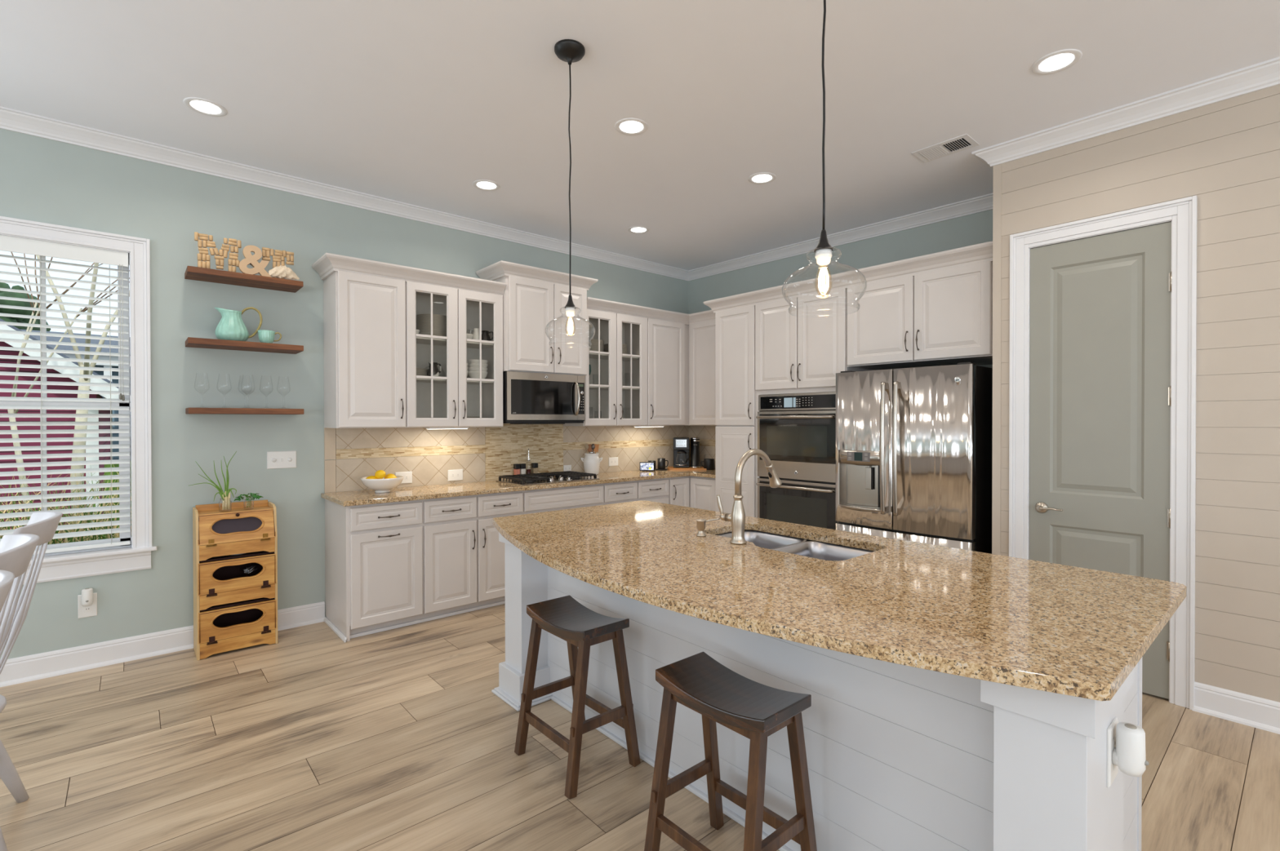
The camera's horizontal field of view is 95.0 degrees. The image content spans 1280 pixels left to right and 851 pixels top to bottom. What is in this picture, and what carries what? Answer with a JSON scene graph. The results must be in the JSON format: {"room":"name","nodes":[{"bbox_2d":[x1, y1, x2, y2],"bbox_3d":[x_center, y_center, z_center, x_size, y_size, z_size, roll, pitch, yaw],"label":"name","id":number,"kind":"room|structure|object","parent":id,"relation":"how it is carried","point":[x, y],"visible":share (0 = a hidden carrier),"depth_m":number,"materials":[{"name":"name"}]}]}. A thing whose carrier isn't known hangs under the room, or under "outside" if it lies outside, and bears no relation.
{"room":"kitchen","nodes":[
{"label":"kitchen","id":0,"kind":"room"},
{"bbox_2d":[243,500,253,510],"bbox_3d":[-2.464,0.495,3.691,0.054,0.065,0.054,0,1,-41],"label":"plant pot","id":1,"kind":"object","parent":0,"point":[250,508],"depth_m":3.69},
{"bbox_2d":[0,128,688,659],"bbox_3d":[-3.014,-0.171,3.547,9.600,3.100,0.170,0,1,-41],"label":"wall","id":2,"kind":"structure","parent":0,"point":[42,180],"depth_m":3.71,"materials":[{"name":"green paint"}]},
{"bbox_2d":[0,216,156,585],"bbox_3d":[-3.312,-0.124,3.248,0.967,1.963,0.212,0,1,-41],"label":"window","id":3,"kind":"structure","parent":2,"relation":"in","point":[136,556],"depth_m":3.45,"materials":[{"name":"white paint"}]},
{"bbox_2d":[0,235,130,555],"bbox_3d":[-3.296,-0.154,3.227,0.729,1.718,0.068,0,1,-41],"label":"window blind","id":4,"kind":"object","parent":3,"relation":"attached to","point":[7,243],"visible":0.98,"depth_m":3.29,"materials":[{"name":"white plastic"}]},
{"bbox_2d":[77,592,97,618],"bbox_3d":[-3.137,1.024,3.329,0.080,0.132,0.008,0,1,-41],"label":"power outlet","id":5,"kind":"object","parent":2,"relation":"attached to","point":[91,611],"visible":0.77,"depth_m":3.33,"materials":[{"name":"white plastic"}]},
{"bbox_2d":[81,588,93,606],"bbox_3d":[-3.117,0.969,3.305,0.049,0.098,0.057,0,1,-41],"label":"night light","id":6,"kind":"object","parent":5,"relation":"attached to","point":[86,593],"visible":1,"depth_m":3.29,"materials":[{"name":"white plastic"}]},
{"bbox_2d":[0,601,324,687],"bbox_3d":[-4.337,1.323,2.277,5.620,0.134,0.028,0,1,-41],"label":"baseboard","id":7,"kind":"structure","parent":2,"relation":"attached to","point":[28,668],"depth_m":3.39,"materials":[{"name":"white paint"}]},
{"bbox_2d":[184,266,303,293],"bbox_3d":[-2.499,-0.921,3.715,0.599,0.034,0.242,0,1,-41],"label":"floating shelf","id":8,"kind":"object","parent":2,"relation":"attached to","point":[192,273],"visible":1,"depth_m":3.66,"materials":[{"name":"brown wood"}]},
{"bbox_2d":[194,231,241,272],"bbox_3d":[-2.555,-1.043,3.552,0.232,0.211,0.021,0,1,-41],"label":"cork letter","id":9,"kind":"object","parent":8,"relation":"on","point":[203,255],"visible":0.99,"depth_m":3.54,"materials":[{"name":"beige wood"}]},
{"bbox_2d":[238,245,271,277],"bbox_3d":[-2.407,-1.030,3.667,0.172,0.184,0.022,0,1,-41],"label":"ampersand letter","id":10,"kind":"object","parent":8,"relation":"on","point":[249,259],"visible":1,"depth_m":3.65,"materials":[{"name":"beige wood"}]},
{"bbox_2d":[262,247,293,279],"bbox_3d":[-2.324,-1.035,3.766,0.176,0.191,0.021,0,1,-41],"label":"cork letter","id":11,"kind":"object","parent":8,"relation":"on","point":[279,259],"visible":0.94,"depth_m":3.76,"materials":[{"name":"beige wood"}]},
{"bbox_2d":[268,265,299,279],"bbox_3d":[-2.289,-0.988,3.769,0.172,0.096,0.046,0,1,-41],"label":"seashell","id":12,"kind":"object","parent":8,"relation":"on","point":[280,272],"visible":1,"depth_m":3.75,"materials":[{"name":"white"}]},
{"bbox_2d":[185,337,303,354],"bbox_3d":[-2.499,-0.503,3.718,0.599,0.035,0.242,0,1,-41],"label":"floating shelf","id":13,"kind":"object","parent":2,"relation":"attached to","point":[202,343],"visible":1,"depth_m":3.65,"materials":[{"name":"brown wood"}]},
{"bbox_2d":[214,306,262,341],"bbox_3d":[-2.516,-0.635,3.652,0.224,0.229,0.176,0,0,-4],"label":"pitcher","id":14,"kind":"object","parent":13,"relation":"on","point":[231,326],"visible":0.92,"depth_m":3.60,"materials":[{"name":"teal ceramic"}]},
{"bbox_2d":[257,329,281,343],"bbox_3d":[-2.372,-0.562,3.741,0.118,0.082,0.094,0,0,-4],"label":"cup","id":15,"kind":"object","parent":13,"relation":"on","point":[264,336],"visible":0.9,"depth_m":3.71,"materials":[{"name":"teal ceramic"}]},
{"bbox_2d":[185,408,303,414],"bbox_3d":[-2.498,-0.090,3.721,0.599,0.035,0.242,0,1,-41],"label":"floating shelf","id":16,"kind":"object","parent":2,"relation":"attached to","point":[188,411],"visible":1,"depth_m":3.63,"materials":[{"name":"brown wood"}]},
{"bbox_2d":[266,450,296,469],"bbox_3d":[-2.411,0.232,3.948,0.172,0.117,0.017,0,1,-41],"label":"light switch","id":17,"kind":"object","parent":2,"relation":"attached to","point":[275,460],"visible":1,"depth_m":3.95,"materials":[{"name":"white plastic"}]},
{"bbox_2d":[0,106,688,280],"bbox_3d":[-2.939,-1.620,3.433,9.281,0.088,0.088,0,1,-41],"label":"trim","id":18,"kind":"structure","parent":2,"relation":"attached to","point":[13,120],"depth_m":3.92,"materials":[{"name":"white paint"}]},
{"bbox_2d":[311,253,506,428],"bbox_3d":[-1.662,-0.550,4.337,1.283,1.129,0.402,0,1,-41],"label":"upper cabinet","id":19,"kind":"object","parent":2,"relation":"attached to","point":[374,350],"visible":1,"depth_m":4.14,"materials":[{"name":"white paint"}]},
{"bbox_2d":[426,362,441,376],"bbox_3d":[-1.546,-0.412,4.406,0.107,0.120,0.090,0,0,-24],"label":"milk jug","id":20,"kind":"object","parent":19,"relation":"on","point":[436,371],"visible":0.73,"depth_m":4.38,"materials":[{"name":"black ceramic"}]},
{"bbox_2d":[425,427,468,429],"bbox_3d":[-1.468,0.020,4.470,0.308,0.014,0.075,0,1,-41],"label":"light","id":21,"kind":"object","parent":19,"relation":"attached to","point":[425,428],"visible":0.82,"depth_m":4.43,"materials":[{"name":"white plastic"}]},
{"bbox_2d":[416,336,493,349],"bbox_3d":[-1.496,-0.643,4.542,0.726,0.016,0.287,0,1,-41],"label":"shelf","id":22,"kind":"object","parent":19,"relation":"attached to","point":[422,342],"depth_m":4.56,"materials":[{"name":"white wood"}]},
{"bbox_2d":[416,377,493,385],"bbox_3d":[-1.495,-0.345,4.545,0.726,0.016,0.287,0,1,-41],"label":"shelf","id":23,"kind":"object","parent":19,"relation":"attached to","point":[419,381],"depth_m":4.57,"materials":[{"name":"white wood"}]},
{"bbox_2d":[469,328,479,339],"bbox_3d":[-1.303,-0.710,4.642,0.083,0.115,0.068,0,0,-20],"label":"milk jug","id":24,"kind":"object","parent":19,"relation":"on","point":[476,331],"visible":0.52,"depth_m":4.62,"materials":[{"name":"white ceramic"}]},
{"bbox_2d":[467,371,488,378],"bbox_3d":[-1.294,-0.392,4.675,0.156,0.075,0.156,0,1,-41],"label":"bowl","id":25,"kind":"object","parent":19,"relation":"on","point":[473,375],"visible":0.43,"depth_m":4.62,"materials":[{"name":"white ceramic"}]},
{"bbox_2d":[481,330,493,341],"bbox_3d":[-1.234,-0.705,4.700,0.101,0.105,0.084,0,0,28],"label":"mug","id":26,"kind":"object","parent":19,"relation":"on","point":[485,334],"visible":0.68,"depth_m":4.68,"materials":[{"name":"black ceramic"}]},
{"bbox_2d":[324,423,716,493],"bbox_3d":[-0.523,0.205,4.956,3.657,0.520,0.970,0,1,-41],"label":"backsplash","id":27,"kind":"structure","parent":2,"relation":"attached to","point":[493,453],"depth_m":4.91,"materials":[{"name":"tile"}]},
{"bbox_2d":[395,471,412,484],"bbox_3d":[-1.801,0.398,4.470,0.126,0.090,0.008,0,1,-41],"label":"power outlet","id":28,"kind":"object","parent":27,"relation":"attached to","point":[407,478],"visible":0.54,"depth_m":4.48,"materials":[{"name":"white plastic"}]},
{"bbox_2d":[448,469,462,481],"bbox_3d":[-1.492,0.402,4.739,0.126,0.090,0.008,0,1,-41],"label":"power outlet","id":29,"kind":"object","parent":27,"relation":"attached to","point":[453,475],"visible":1,"depth_m":4.74,"materials":[{"name":"white plastic"}]},
{"bbox_2d":[608,457,617,466],"bbox_3d":[-0.261,0.359,5.807,0.118,0.086,0.008,0,1,-41],"label":"power outlet","id":30,"kind":"object","parent":27,"relation":"attached to","point":[613,461],"visible":1,"depth_m":5.80,"materials":[{"name":"white plastic"}]},
{"bbox_2d":[475,260,598,376],"bbox_3d":[-0.865,-0.856,4.994,0.930,0.842,0.452,0,1,-41],"label":"upper cabinet","id":31,"kind":"object","parent":2,"relation":"attached to","point":[533,297],"visible":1,"depth_m":4.81,"materials":[{"name":"white paint"}]},
{"bbox_2d":[502,371,585,424],"bbox_3d":[-0.865,-0.222,4.982,0.748,0.419,0.446,0,1,-41],"label":"microwave","id":32,"kind":"object","parent":31,"relation":"attached to","point":[528,397],"visible":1,"depth_m":4.82,"materials":[{"name":"silver metal"}]},
{"bbox_2d":[563,297,688,426],"bbox_3d":[-0.082,-0.562,5.709,1.334,1.129,0.402,0,1,-41],"label":"upper cabinet","id":33,"kind":"object","parent":2,"relation":"attached to","point":[656,359],"visible":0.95,"depth_m":5.70,"materials":[{"name":"white paint"}]},
{"bbox_2d":[588,352,639,361],"bbox_3d":[-0.330,-0.651,5.554,0.718,0.016,0.287,0,1,-41],"label":"shelf","id":34,"kind":"object","parent":33,"relation":"attached to","point":[593,357],"depth_m":5.61,"materials":[{"name":"white wood"}]},
{"bbox_2d":[589,386,639,391],"bbox_3d":[-0.330,-0.353,5.556,0.718,0.016,0.287,0,1,-41],"label":"shelf","id":35,"kind":"object","parent":33,"relation":"attached to","point":[591,388],"depth_m":5.62,"materials":[{"name":"white wood"}]},
{"bbox_2d":[0,0,1279,271],"bbox_3d":[0.035,-1.716,0.020,9.600,0.369,9.500,0,1,-41],"label":"ceiling","id":36,"kind":"structure","parent":0,"point":[413,102],"depth_m":2.84,"materials":[{"name":"paint"}]},
{"bbox_2d":[183,97,227,116],"bbox_3d":[-2.250,-1.650,3.036,0.184,0.006,0.184,0,1,-41],"label":"recessed light","id":37,"kind":"object","parent":36,"relation":"in","point":[206,107],"visible":1,"depth_m":3.03,"materials":[{"name":"white paint"}]},
{"bbox_2d":[472,179,500,191],"bbox_3d":[-1.059,-1.658,4.046,0.184,0.006,0.184,0,1,-41],"label":"recessed light","id":38,"kind":"object","parent":36,"relation":"in","point":[482,184],"visible":1,"depth_m":4.04,"materials":[{"name":"white paint"}]},
{"bbox_2d":[545,39,595,346],"bbox_3d":[-0.303,-0.989,2.542,0.218,1.285,0.218,0,1,-41],"label":"pendant light","id":39,"kind":"object","parent":36,"relation":"hanging from","point":[570,51],"visible":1,"depth_m":2.53,"materials":[{"name":"black metal"}]},
{"bbox_2d":[564,294,576,316],"bbox_3d":[-0.303,-0.521,2.546,0.050,0.092,0.050,0,1,-41],"label":"socket","id":40,"kind":"object","parent":39,"relation":"attached to","point":[570,308],"depth_m":2.53,"materials":[{"name":"black metal"}]},
{"bbox_2d":[614,118,648,135],"bbox_3d":[-0.047,-1.638,3.214,0.184,0.006,0.184,0,1,-41],"label":"recessed light","id":41,"kind":"object","parent":36,"relation":"in","point":[631,127],"visible":1,"depth_m":3.21,"materials":[{"name":"white paint"}]},
{"bbox_2d":[627,226,649,233],"bbox_3d":[-0.011,-1.667,4.991,0.184,0.006,0.184,0,1,-41],"label":"recessed light","id":42,"kind":"object","parent":36,"relation":"in","point":[635,229],"visible":1,"depth_m":4.98,"materials":[{"name":"white paint"}]},
{"bbox_2d":[747,172,776,184],"bbox_3d":[0.811,-1.644,3.896,0.184,0.006,0.184,0,1,-41],"label":"recessed light","id":43,"kind":"object","parent":36,"relation":"in","point":[763,177],"visible":1,"depth_m":3.89,"materials":[{"name":"white paint"}]},
{"bbox_2d":[782,0,866,315],"bbox_3d":[0.492,-0.958,1.570,0.218,1.306,0.218,0,1,-41],"label":"pendant light","id":44,"kind":"object","parent":36,"relation":"hanging from","point":[824,250],"visible":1,"depth_m":1.57,"materials":[{"name":"black metal"}]},
{"bbox_2d":[813,229,833,265],"bbox_3d":[0.493,-0.479,1.573,0.050,0.092,0.050,0,1,-41],"label":"socket","id":45,"kind":"object","parent":44,"relation":"attached to","point":[824,250],"depth_m":1.56,"materials":[{"name":"black metal"}]},
{"bbox_2d":[911,133,979,162],"bbox_3d":[1.797,-1.629,3.452,0.198,0.008,0.308,0,1,-41],"label":"ceiling vent","id":46,"kind":"object","parent":36,"relation":"in","point":[963,142],"visible":1,"depth_m":3.44,"materials":[{"name":"white metal"}]},
{"bbox_2d":[1031,48,1082,75],"bbox_3d":[1.852,-1.616,2.607,0.184,0.006,0.184,0,1,-41],"label":"recessed light","id":47,"kind":"object","parent":36,"relation":"in","point":[1058,63],"visible":1,"depth_m":2.60,"materials":[{"name":"white paint"}]},
{"bbox_2d":[0,604,1279,850],"bbox_3d":[0.703,1.454,-0.759,9.450,0.100,11.581,0,1,-41],"label":"floor","id":48,"kind":"structure","parent":0,"point":[400,739],"depth_m":2.42,"materials":[{"name":"brown wood"}]},
{"bbox_2d":[0,569,14,613],"bbox_3d":[-1.533,0.860,1.025,0.609,1.081,0.460,0,1,-41],"label":"dining chair","id":49,"kind":"object","parent":48,"relation":"on","point":[6,578],"visible":1,"depth_m":1.20,"materials":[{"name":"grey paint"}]},
{"bbox_2d":[0,533,39,644],"bbox_3d":[-1.911,0.857,1.445,0.609,1.081,0.460,0,1,-41],"label":"dining chair","id":50,"kind":"object","parent":48,"relation":"on","point":[16,550],"visible":0.84,"depth_m":1.59,"materials":[{"name":"grey paint"}]},
{"bbox_2d":[0,511,62,850],"bbox_3d":[-2.280,0.854,1.886,0.609,1.081,0.460,0,1,-41],"label":"dining chair","id":51,"kind":"object","parent":48,"relation":"on","point":[44,525],"visible":0.81,"depth_m":2.02,"materials":[{"name":"grey paint"}]},
{"bbox_2d":[192,499,278,661],"bbox_3d":[-2.518,0.935,3.653,0.409,0.885,0.261,0,1,-41],"label":"storage bin","id":52,"kind":"object","parent":48,"relation":"on","point":[233,610],"visible":1,"depth_m":3.58,"materials":[{"name":"brown wood"}]},
{"bbox_2d":[191,451,236,512],"bbox_3d":[-2.596,0.344,3.564,0.241,0.369,0.066,0,1,-41],"label":"potted plant","id":53,"kind":"object","parent":52,"relation":"on","point":[225,496],"visible":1,"depth_m":3.60,"materials":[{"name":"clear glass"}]},
{"bbox_2d":[218,498,231,512],"bbox_3d":[-2.551,0.488,3.605,0.066,0.081,0.066,0,1,-41],"label":"glass jar","id":54,"kind":"object","parent":52,"relation":"on","point":[226,502],"depth_m":3.60,"materials":[{"name":"clear glass"}]},
{"bbox_2d":[234,493,263,510],"bbox_3d":[-2.462,0.475,3.688,0.158,0.105,0.104,0,1,-41],"label":"potted plant","id":55,"kind":"object","parent":52,"relation":"on","point":[255,496],"visible":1,"depth_m":3.69,"materials":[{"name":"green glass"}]},
{"bbox_2d":[324,499,422,642],"bbox_3d":[-1.846,0.939,4.058,0.502,0.868,0.596,0,1,-41],"label":"base cabinet","id":56,"kind":"object","parent":48,"relation":"on","point":[374,553],"visible":1,"depth_m":3.87,"materials":[{"name":"white paint"}]},
{"bbox_2d":[419,490,523,622],"bbox_3d":[-1.361,0.936,4.478,0.780,0.868,0.596,0,1,-41],"label":"base cabinet","id":57,"kind":"object","parent":48,"relation":"on","point":[464,559],"visible":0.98,"depth_m":4.22,"materials":[{"name":"white paint"}]},
{"bbox_2d":[522,484,603,515],"bbox_3d":[-0.771,0.931,4.991,0.784,0.868,0.596,0,1,-41],"label":"drawer","id":58,"kind":"object","parent":48,"relation":"on","point":[535,501],"visible":0.04,"depth_m":4.77,"materials":[{"name":"white paint"}]},
{"bbox_2d":[514,595,640,799],"bbox_3d":[-0.265,1.079,2.432,0.349,0.614,0.424,0,1,-41],"label":"bar stool","id":59,"kind":"object","parent":48,"relation":"on","point":[564,618],"visible":1,"depth_m":2.36,"materials":[{"name":"brown wood"}]},
{"bbox_2d":[603,478,668,505],"bbox_3d":[-0.181,0.927,5.503,0.779,0.868,0.596,0,1,-41],"label":"base cabinet","id":60,"kind":"object","parent":48,"relation":"on","point":[652,490],"visible":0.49,"depth_m":5.31,"materials":[{"name":"white paint"}]},
{"bbox_2d":[668,475,715,511],"bbox_3d":[0.546,0.923,5.888,0.824,0.868,0.968,0,1,-41],"label":"base cabinet","id":61,"kind":"object","parent":48,"relation":"on","point":[690,491],"visible":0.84,"depth_m":5.63,"materials":[{"name":"white paint"}]},
{"bbox_2d":[320,467,715,506],"bbox_3d":[-0.529,0.481,4.946,3.679,0.032,0.957,0,1,-41],"label":"countertop","id":62,"kind":"structure","parent":61,"relation":"on","point":[345,499],"depth_m":4.44,"materials":[{"name":"beige stone"}]},
{"bbox_2d":[360,475,404,493],"bbox_3d":[-1.825,0.419,4.153,0.282,0.106,0.282,0,1,-41],"label":"fruit bowl","id":63,"kind":"object","parent":62,"relation":"on","point":[380,486],"visible":0.94,"depth_m":4.06,"materials":[{"name":"white ceramic"}]},
{"bbox_2d":[365,475,377,479],"bbox_3d":[-1.885,0.384,4.120,0.089,0.062,0.064,0,0,-18],"label":"lemon","id":64,"kind":"object","parent":63,"relation":"in","point":[370,477],"visible":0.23,"depth_m":4.10,"materials":[{"name":"yellow food"}]},
{"bbox_2d":[374,470,386,479],"bbox_3d":[-1.828,0.344,4.125,0.091,0.062,0.062,0,0,34],"label":"lemon","id":65,"kind":"object","parent":64,"relation":"on","point":[380,474],"visible":1,"depth_m":4.10,"materials":[{"name":"yellow food"}]},
{"bbox_2d":[513,463,519,475],"bbox_3d":[-1.063,0.399,5.060,0.046,0.132,0.042,0,1,-41],"label":"grinder","id":66,"kind":"object","parent":62,"relation":"on","point":[516,467],"visible":0.77,"depth_m":5.04,"materials":[{"name":"glass"}]},
{"bbox_2d":[495,471,599,485],"bbox_3d":[-0.776,0.440,4.971,0.760,0.050,0.430,0,1,-41],"label":"gas cooktop","id":67,"kind":"object","parent":62,"relation":"in","point":[567,476],"visible":1,"depth_m":4.90,"materials":[{"name":"metal"}]},
{"bbox_2d":[580,453,602,475],"bbox_3d":[-0.454,0.360,5.508,0.161,0.200,0.156,0,1,-41],"label":"utensil crock","id":68,"kind":"object","parent":62,"relation":"on","point":[591,462],"visible":0.92,"depth_m":5.45,"materials":[{"name":"white ceramic"}]},
{"bbox_2d":[640,462,654,471],"bbox_3d":[0.070,0.411,5.884,0.148,0.091,0.065,0,0,1],"label":"smart display","id":69,"kind":"object","parent":62,"relation":"on","point":[644,466],"visible":1,"depth_m":5.85,"materials":[{"name":"black plastic"}]},
{"bbox_2d":[667,466,706,470],"bbox_3d":[0.505,0.448,6.142,0.430,0.014,0.260,0,0,4],"label":"cutting board","id":70,"kind":"object","parent":62,"relation":"on","point":[668,468],"visible":0.72,"depth_m":6.02,"materials":[{"name":"brown wood"}]},
{"bbox_2d":[673,437,700,467],"bbox_3d":[0.493,0.283,6.185,0.282,0.312,0.202,0,0,4],"label":"coffee maker","id":71,"kind":"object","parent":70,"relation":"on","point":[681,445],"visible":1,"depth_m":6.17,"materials":[{"name":"black plastic"}]},
{"bbox_2d":[700,458,715,470],"bbox_3d":[0.709,0.376,6.043,0.127,0.157,0.118,0,1,-41],"label":"mug","id":72,"kind":"object","parent":62,"relation":"on","point":[708,464],"visible":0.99,"depth_m":6.00,"materials":[{"name":"black ceramic"}]},
{"bbox_3d":[0.219,0.451,6.000,0.128,0.010,0.127,0,1,-41],"label":"coaster","id":73,"kind":"object","parent":62,"relation":"on","visible":0},
{"bbox_2d":[657,458,668,469],"bbox_3d":[0.228,0.391,6.001,0.095,0.108,0.089,0,1,-41],"label":"coffee mug","id":74,"kind":"object","parent":73,"relation":"on","point":[660,462],"visible":1,"depth_m":5.97,"materials":[{"name":"black ceramic"}]},
{"bbox_2d":[703,292,755,517],"bbox_3d":[1.027,0.112,5.413,0.712,2.496,0.534,0,1,-41],"label":"pantry cabinet","id":75,"kind":"object","parent":48,"relation":"on","point":[735,315],"visible":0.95,"depth_m":5.18,"materials":[{"name":"white paint"}]},
{"bbox_2d":[644,652,817,850],"bbox_3d":[0.272,1.083,1.779,0.349,0.614,0.424,0,1,-41],"label":"bar stool","id":76,"kind":"object","parent":48,"relation":"on","point":[755,711],"visible":1,"depth_m":1.74,"materials":[{"name":"brown wood"}]},
{"bbox_2d":[750,272,874,517],"bbox_3d":[1.479,0.115,4.892,0.712,2.496,0.847,0,1,-41],"label":"tall cabinet","id":77,"kind":"object","parent":48,"relation":"on","point":[803,352],"visible":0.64,"depth_m":4.66,"materials":[{"name":"white paint"}]},
{"bbox_2d":[755,391,838,529],"bbox_3d":[1.464,0.400,4.888,0.686,1.319,0.764,0,1,-41],"label":"double oven","id":78,"kind":"object","parent":77,"relation":"in","point":[797,432],"visible":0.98,"depth_m":4.67,"materials":[{"name":"silver metal"}]},
{"bbox_2d":[491,533,1142,850],"bbox_3d":[0.442,0.948,2.400,1.007,0.868,2.537,0,1,-41],"label":"kitchen island","id":79,"kind":"object","parent":48,"relation":"on","point":[900,757],"visible":0.48,"depth_m":1.70,"materials":[{"name":"white paint"}]},
{"bbox_2d":[493,500,1186,701],"bbox_3d":[0.354,0.499,2.325,1.322,0.032,2.538,0,1,-41],"label":"island countertop","id":80,"kind":"structure","parent":79,"relation":"on","point":[1062,629],"depth_m":1.70,"materials":[{"name":"beige stone"}]},
{"bbox_2d":[696,518,719,537],"bbox_3d":[0.301,0.445,2.562,0.114,0.072,0.044,0,0,-13],"label":"soap dispenser","id":81,"kind":"object","parent":80,"relation":"on","point":[700,522],"visible":1,"depth_m":2.54,"materials":[{"name":"silver metal"}]},
{"bbox_2d":[716,448,782,545],"bbox_3d":[0.470,0.289,2.511,0.314,0.384,0.145,0,1,-41],"label":"kitchen faucet","id":82,"kind":"object","parent":80,"relation":"on","point":[737,517],"visible":1,"depth_m":2.39,"materials":[{"name":"silver metal"}]},
{"bbox_2d":[729,494,746,545],"bbox_3d":[0.402,0.383,2.402,0.068,0.198,0.068,0,1,-41],"label":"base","id":83,"kind":"object","parent":82,"relation":"attached to","point":[737,517],"depth_m":2.38,"materials":[{"name":"silver metal"}]},
{"bbox_2d":[715,529,875,560],"bbox_3d":[0.613,0.617,2.483,0.458,0.204,0.779,0,1,-41],"label":"sink","id":84,"kind":"object","parent":80,"relation":"in","point":[797,546],"visible":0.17,"depth_m":2.58,"materials":[{"name":"metal"}]},
{"bbox_2d":[1106,717,1118,787],"bbox_3d":[1.064,0.734,1.317,0.082,0.128,0.008,0,1,-41],"label":"power outlet","id":85,"kind":"object","parent":79,"relation":"attached to","point":[1112,770],"visible":0.66,"depth_m":1.29,"materials":[{"name":"white plastic"}]},
{"bbox_2d":[1111,722,1149,777],"bbox_3d":[1.077,0.711,1.285,0.051,0.103,0.060,0,1,-41],"label":"night light","id":86,"kind":"object","parent":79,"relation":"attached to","point":[1129,755],"visible":1,"depth_m":1.27,"materials":[{"name":"white plastic"}]},
{"bbox_2d":[835,362,992,554],"bbox_3d":[1.980,0.476,4.144,0.863,1.742,0.918,0,1,-41],"label":"refrigerator","id":87,"kind":"object","parent":48,"relation":"on","point":[914,445],"visible":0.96,"depth_m":3.80,"materials":[{"name":"metal"}]},
{"bbox_2d":[688,209,992,446],"bbox_3d":[1.683,-0.191,5.315,0.150,3.100,3.317,0,1,-41],"label":"wall","id":88,"kind":"structure","parent":0,"point":[975,228],"depth_m":5.01,"materials":[{"name":"green paint"}]},
{"bbox_2d":[688,310,716,426],"bbox_3d":[0.704,-0.566,6.016,0.402,1.129,0.968,0,1,-41],"label":"upper cabinet","id":89,"kind":"object","parent":88,"relation":"attached to","point":[701,324],"visible":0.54,"depth_m":5.88,"materials":[{"name":"white paint"}]},
{"bbox_2d":[688,193,992,281],"bbox_3d":[1.588,-1.619,5.231,0.088,0.127,3.307,0,1,-41],"label":"trim","id":90,"kind":"structure","parent":88,"relation":"attached to","point":[984,202],"depth_m":4.91,"materials":[{"name":"white paint"}]},
{"bbox_2d":[840,240,992,370],"bbox_3d":[2.094,-0.783,4.176,0.712,0.691,1.032,0,1,-41],"label":"upper cabinet","id":91,"kind":"object","parent":88,"relation":"attached to","point":[935,309],"visible":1,"depth_m":3.95,"materials":[{"name":"white paint"}]},
{"bbox_2d":[991,84,1279,702],"bbox_3d":[4.364,-0.168,1.578,0.900,3.100,5.863,0,1,-41],"label":"wall","id":92,"kind":"structure","parent":0,"point":[1225,153],"depth_m":2.77,"materials":[{"name":"paint"}]},
{"bbox_2d":[1008,195,1197,710],"bbox_3d":[2.458,0.134,3.158,0.180,2.480,0.791,0,1,-41],"label":"door","id":93,"kind":"structure","parent":92,"relation":"in","point":[1103,308],"depth_m":3.08,"materials":[{"name":"grey paint"}]},
{"bbox_2d":[971,57,1279,170],"bbox_3d":[4.264,-1.542,1.541,0.884,0.159,5.950,0,1,-41],"label":"trim","id":94,"kind":"structure","parent":92,"relation":"attached to","point":[1265,74],"depth_m":2.95,"materials":[{"name":"white paint"}]},
{"bbox_2d":[1191,681,1279,734],"bbox_3d":[4.307,1.320,0.955,0.028,0.134,4.983,0,1,-41],"label":"baseboard","id":95,"kind":"structure","parent":92,"relation":"attached to","point":[1260,713],"depth_m":2.72,"materials":[{"name":"white paint"}]},
{"label":"outside","id":96,"kind":"structure","parent":0,"visible":0},
{"bbox_3d":[-21.224,1.629,24.464,60.000,0.150,55.240,0,1,-41],"label":"ground","id":97,"kind":"structure","parent":96,"visible":0},
{"bbox_2d":[0,282,50,331],"bbox_3d":[-22.669,-2.183,17.375,7.364,4.873,4.751,0,1,-41],"label":"evergreen foliage","id":98,"kind":"object","parent":97,"relation":"on","point":[2,285],"visible":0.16,"depth_m":17.83,"materials":[{"name":"green plant"}]},
{"bbox_2d":[0,318,130,542],"bbox_3d":[-12.572,-0.842,8.183,8.585,5.001,7.550,0,1,-41],"label":"house","id":99,"kind":"structure","parent":97,"relation":"on","point":[6,327],"depth_m":7.69,"materials":[{"name":"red paint"}]},
{"bbox_2d":[0,466,131,545],"bbox_3d":[-5.059,1.007,4.706,5.898,1.333,3.098,0,1,-41],"label":"dry grass","id":100,"kind":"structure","parent":97,"relation":"on","point":[66,540],"depth_m":4.89,"materials":[{"name":"plant"}]},
{"bbox_2d":[7,252,129,519],"bbox_3d":[-6.828,-1.031,7.272,4.097,5.384,2.584,0,0,-2],"label":"bare tree","id":101,"kind":"object","parent":97,"relation":"on","point":[26,336],"visible":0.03,"depth_m":6.65,"materials":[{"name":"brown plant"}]},
{"bbox_2d":[21,329,131,461],"bbox_3d":[-12.547,-0.434,17.577,8.500,4.050,7.000,0,1,-41],"label":"house","id":102,"kind":"structure","parent":97,"relation":"on","point":[37,337],"depth_m":14.01,"materials":[{"name":"white paint"}]},
{"bbox_2d":[35,255,129,528],"bbox_3d":[-5.711,-1.562,6.107,3.098,6.461,4.763,0,0,-17],"label":"bare tree","id":103,"kind":"object","parent":97,"relation":"on","point":[95,270],"visible":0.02,"depth_m":6.11,"materials":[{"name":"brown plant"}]},
{"bbox_2d":[104,461,131,537],"bbox_3d":[-6.282,1.056,7.398,0.700,1.200,0.600,0,1,-41],"label":"clipped shrub","id":104,"kind":"object","parent":97,"relation":"on","point":[117,464],"visible":0.02,"depth_m":7.03,"materials":[{"name":"green plant"}]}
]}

